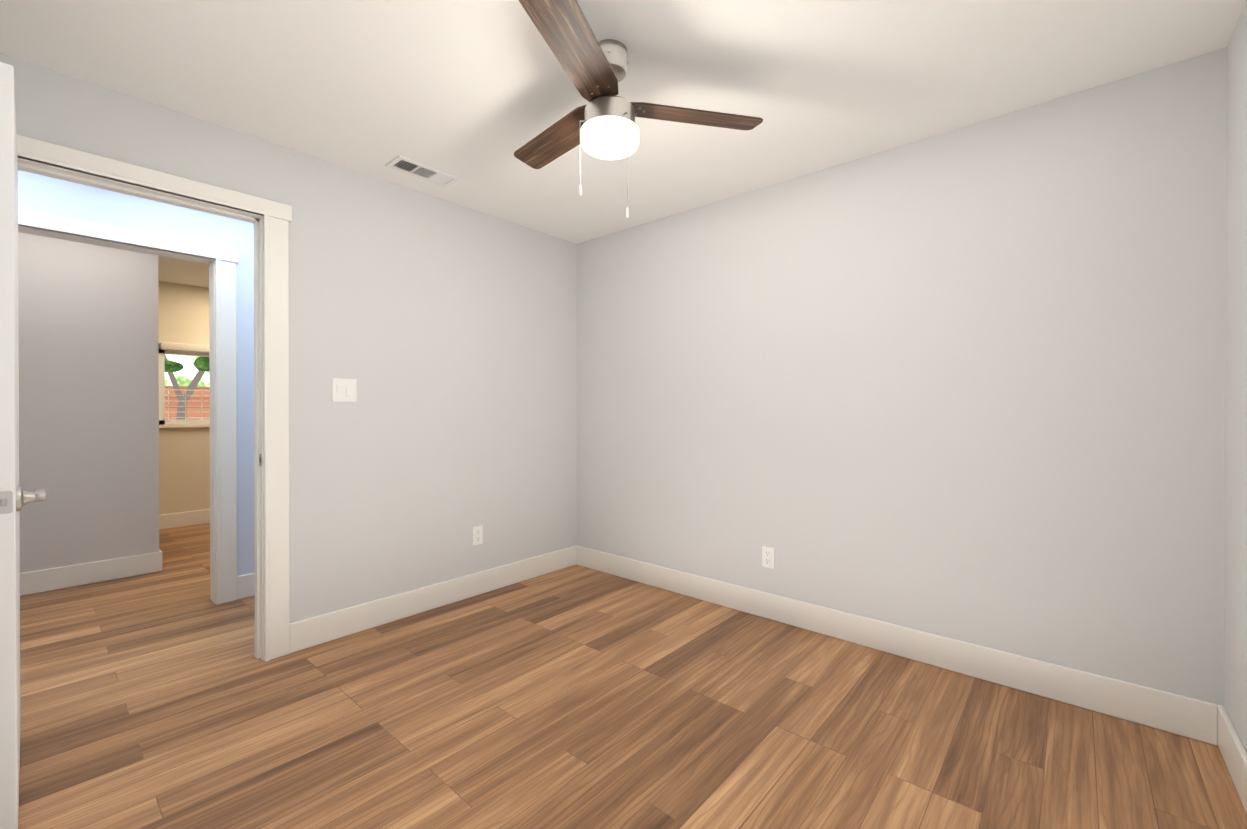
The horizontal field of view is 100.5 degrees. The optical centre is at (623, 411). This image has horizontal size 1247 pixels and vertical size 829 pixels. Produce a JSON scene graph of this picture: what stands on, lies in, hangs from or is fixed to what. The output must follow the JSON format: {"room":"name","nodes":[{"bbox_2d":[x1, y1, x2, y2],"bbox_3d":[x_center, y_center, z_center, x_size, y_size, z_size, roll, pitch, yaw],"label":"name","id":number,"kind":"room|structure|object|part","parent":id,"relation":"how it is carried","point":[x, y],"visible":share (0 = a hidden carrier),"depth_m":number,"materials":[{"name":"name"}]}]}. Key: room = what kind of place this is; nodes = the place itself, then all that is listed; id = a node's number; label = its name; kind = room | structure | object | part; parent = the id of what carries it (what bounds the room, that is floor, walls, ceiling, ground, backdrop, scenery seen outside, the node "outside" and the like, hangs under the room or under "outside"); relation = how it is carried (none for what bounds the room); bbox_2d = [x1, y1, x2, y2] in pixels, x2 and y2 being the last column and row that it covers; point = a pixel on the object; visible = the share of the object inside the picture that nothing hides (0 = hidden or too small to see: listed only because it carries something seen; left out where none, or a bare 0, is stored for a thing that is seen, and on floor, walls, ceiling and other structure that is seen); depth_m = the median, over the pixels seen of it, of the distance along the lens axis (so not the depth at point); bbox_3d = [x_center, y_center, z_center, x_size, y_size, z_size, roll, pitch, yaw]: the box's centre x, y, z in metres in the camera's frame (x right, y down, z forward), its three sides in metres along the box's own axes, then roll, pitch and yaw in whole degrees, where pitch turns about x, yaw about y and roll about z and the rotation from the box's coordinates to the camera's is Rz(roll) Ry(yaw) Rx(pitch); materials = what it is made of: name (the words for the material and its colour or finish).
{"room":"empty bedroom","nodes":[
{"label":"empty bedroom","id":0,"kind":"room"},
{"bbox_2d":[18,232,158,572],"bbox_3d":[-3.941,-0.054,3.109,0.120,2.400,1.717,0,0,41],"label":"wall","id":1,"kind":"structure","parent":0,"point":[88,392],"depth_m":3.45,"materials":[{"name":"paint"}]},
{"bbox_2d":[20,549,161,595],"bbox_3d":[-3.886,1.076,3.076,0.018,0.140,1.732,0,0,41],"label":"baseboard","id":2,"kind":"structure","parent":1,"relation":"attached to","point":[39,581],"depth_m":3.44,"materials":[{"name":"white wood"}]},
{"bbox_2d":[18,170,254,575],"bbox_3d":[-2.369,-0.054,3.253,0.120,2.400,4.240,0,0,41],"label":"wall","id":3,"kind":"structure","parent":0,"point":[41,194],"depth_m":3.08,"materials":[{"name":"paint"}]},
{"bbox_2d":[18,209,238,603],"bbox_3d":[-2.800,0.086,2.754,0.174,2.124,1.214,0,0,41],"label":"door frame","id":4,"kind":"structure","parent":3,"relation":"attached to","point":[226,260],"depth_m":3.10,"materials":[{"name":"white wood"}]},
{"bbox_2d":[237,573,254,598],"bbox_3d":[-1.682,1.073,3.943,0.015,0.140,2.065,0,0,41],"label":"baseboard","id":5,"kind":"structure","parent":3,"relation":"attached to","point":[245,583],"depth_m":3.19,"materials":[{"name":"white wood"}]},
{"bbox_2d":[158,281,209,514],"bbox_3d":[-4.487,-0.062,5.100,0.120,2.400,4.240,0,0,41],"label":"wall","id":6,"kind":"structure","parent":0,"point":[184,453],"depth_m":5.15,"materials":[{"name":"paint"}]},
{"bbox_2d":[159,342,209,427],"bbox_3d":[-4.123,-0.258,5.466,0.145,0.830,1.230,0,0,41],"label":"room window","id":7,"kind":"structure","parent":6,"relation":"in","point":[183,349],"depth_m":5.11,"materials":[{"name":"white plastic"}]},
{"bbox_2d":[159,509,209,529],"bbox_3d":[-4.435,1.068,5.060,0.015,0.140,4.000,0,0,41],"label":"baseboard","id":8,"kind":"structure","parent":6,"relation":"attached to","point":[173,520],"depth_m":5.14,"materials":[{"name":"white wood"}]},
{"bbox_2d":[0,53,575,622],"bbox_3d":[-1.452,-0.052,2.722,0.120,2.400,3.445,0,0,41],"label":"wall","id":9,"kind":"structure","parent":0,"point":[440,331],"depth_m":2.85,"materials":[{"name":"paint"}]},
{"bbox_2d":[0,62,46,828],"bbox_3d":[-1.853,0.131,1.563,0.798,2.020,0.142,0,0,41],"label":"door","id":10,"kind":"structure","parent":9,"relation":"in","point":[15,497],"depth_m":1.31,"materials":[{"name":"painted wood"},{"name":"brushed nickel"}]},
{"bbox_2d":[17,135,291,661],"bbox_3d":[-2.067,0.089,2.013,0.174,2.124,1.327,0,0,41],"label":"door frame","id":11,"kind":"structure","parent":9,"relation":"attached to","point":[277,217],"depth_m":2.40,"materials":[{"name":"white wood"}]},
{"bbox_2d":[259,454,261,465],"bbox_3d":[-1.930,0.115,2.111,0.036,1.613,0.766,0,0,41],"label":"hardware piece","id":12,"kind":"object","parent":11,"relation":"attached to","point":[260,459],"visible":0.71,"depth_m":2.40,"materials":[{"name":"silver metal"}]},
{"bbox_2d":[332,378,356,401],"bbox_3d":[-1.425,-0.110,2.651,0.013,0.118,0.116,0,0,41],"label":"switch plate","id":13,"kind":"object","parent":9,"relation":"attached to","point":[344,390],"visible":1,"depth_m":2.65,"materials":[{"name":"white plastic"}]},
{"bbox_2d":[290,545,577,652],"bbox_3d":[-0.976,1.076,3.168,0.018,0.140,1.865,0,0,41],"label":"baseboard","id":14,"kind":"structure","parent":9,"relation":"attached to","point":[309,632],"depth_m":2.94,"materials":[{"name":"white wood"}]},
{"bbox_2d":[473,525,482,545],"bbox_3d":[-0.912,0.775,3.247,0.009,0.115,0.070,0,0,41],"label":"outlet","id":15,"kind":"object","parent":9,"relation":"attached to","point":[477,535],"visible":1,"depth_m":3.24,"materials":[{"name":"white plastic"}]},
{"bbox_2d":[0,0,1245,287],"bbox_3d":[-1.781,-1.282,2.735,7.300,0.060,4.240,0,0,41],"label":"ceiling","id":16,"kind":"structure","parent":0,"point":[474,94],"depth_m":1.92,"materials":[{"name":"paint"}]},
{"bbox_2d":[385,155,460,187],"bbox_3d":[-1.041,-1.248,2.707,0.160,0.010,0.340,0,0,41],"label":"ceiling vent","id":17,"kind":"object","parent":16,"relation":"in","point":[405,165],"visible":1,"depth_m":2.69,"materials":[{"name":"white metal"}]},
{"bbox_2d":[514,0,762,217],"bbox_3d":[-0.134,-0.943,1.839,0.926,0.610,0.999,0,0,41],"label":"ceiling fan","id":18,"kind":"object","parent":16,"relation":"hanging from","point":[601,124],"visible":1,"depth_m":1.73,"materials":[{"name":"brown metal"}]},
{"bbox_3d":[-0.249,-1.059,2.019,0.128,0.008,0.510,16,-10,-41],"label":"blade","id":19,"kind":"part","parent":18,"relation":"part of","materials":[{"name":"brown wood"}]},
{"bbox_3d":[-0.137,-1.057,1.511,0.128,0.008,0.510,-12,-4,17],"label":"blade","id":20,"kind":"part","parent":18,"relation":"part of","materials":[{"name":"brown wood"}]},
{"bbox_3d":[-0.047,-0.940,1.798,0.203,0.058,0.203,0,0,41],"label":"lamp shade","id":21,"kind":"part","parent":18,"relation":"part of","materials":[{"name":"white glass"}]},
{"bbox_3d":[0.246,-1.058,1.862,0.510,0.008,0.128,0,12,-12],"label":"blade","id":22,"kind":"part","parent":18,"relation":"part of","materials":[{"name":"brown wood"}]},
{"bbox_2d":[18,523,1246,828],"bbox_3d":[-1.781,1.178,2.745,7.300,0.060,4.240,0,0,41],"label":"floor","id":23,"kind":"structure","parent":0,"point":[568,697],"depth_m":1.88,"materials":[{"name":"brown wood"}]},
{"bbox_2d":[576,47,1226,706],"bbox_3d":[0.941,-0.053,2.841,3.330,2.400,0.120,0,0,41],"label":"wall","id":24,"kind":"structure","parent":0,"point":[966,383],"depth_m":2.29,"materials":[{"name":"paint"}]},
{"bbox_2d":[762,546,773,568],"bbox_3d":[0.803,0.809,2.880,0.070,0.115,0.009,0,0,41],"label":"outlet","id":25,"kind":"object","parent":24,"relation":"attached to","point":[767,557],"visible":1,"depth_m":2.88,"materials":[{"name":"white plastic"}]},
{"bbox_2d":[578,546,1209,743],"bbox_3d":[0.851,1.077,2.834,3.210,0.140,0.015,0,0,41],"label":"baseboard","id":26,"kind":"structure","parent":24,"relation":"attached to","point":[1202,721],"depth_m":2.30,"materials":[{"name":"white wood"}]},
{"bbox_2d":[1224,0,1246,751],"bbox_3d":[1.018,-0.043,0.488,0.120,2.400,3.325,0,0,41],"label":"wall","id":27,"kind":"structure","parent":0,"point":[1235,618],"depth_m":1.66,"materials":[{"name":"paint"}]},
{"bbox_2d":[1210,703,1246,812],"bbox_3d":[1.007,1.087,0.585,0.018,0.140,3.150,0,0,41],"label":"baseboard","id":28,"kind":"structure","parent":27,"relation":"attached to","point":[1223,734],"depth_m":1.65,"materials":[{"name":"white wood"}]},
{"label":"outside","id":29,"kind":"structure","parent":0,"visible":0},
{"bbox_2d":[165,354,209,386],"bbox_3d":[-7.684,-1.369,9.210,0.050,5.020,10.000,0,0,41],"label":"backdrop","id":30,"kind":"structure","parent":29,"point":[185,375],"depth_m":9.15,"materials":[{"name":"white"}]},
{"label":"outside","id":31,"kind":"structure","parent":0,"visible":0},
{"bbox_2d":[164,354,209,419],"bbox_3d":[-5.915,-0.402,6.964,0.901,3.075,2.246,0,0,41],"label":"tree","id":32,"kind":"object","parent":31,"point":[201,364],"visible":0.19,"depth_m":6.92,"materials":[{"name":"green plant"}]},
{"bbox_2d":[165,386,209,419],"bbox_3d":[-6.165,0.377,7.893,0.080,1.500,8.000,0,0,41],"label":"fence","id":33,"kind":"object","parent":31,"point":[194,400],"depth_m":7.65,"materials":[{"name":"orange wood"}]}
]}

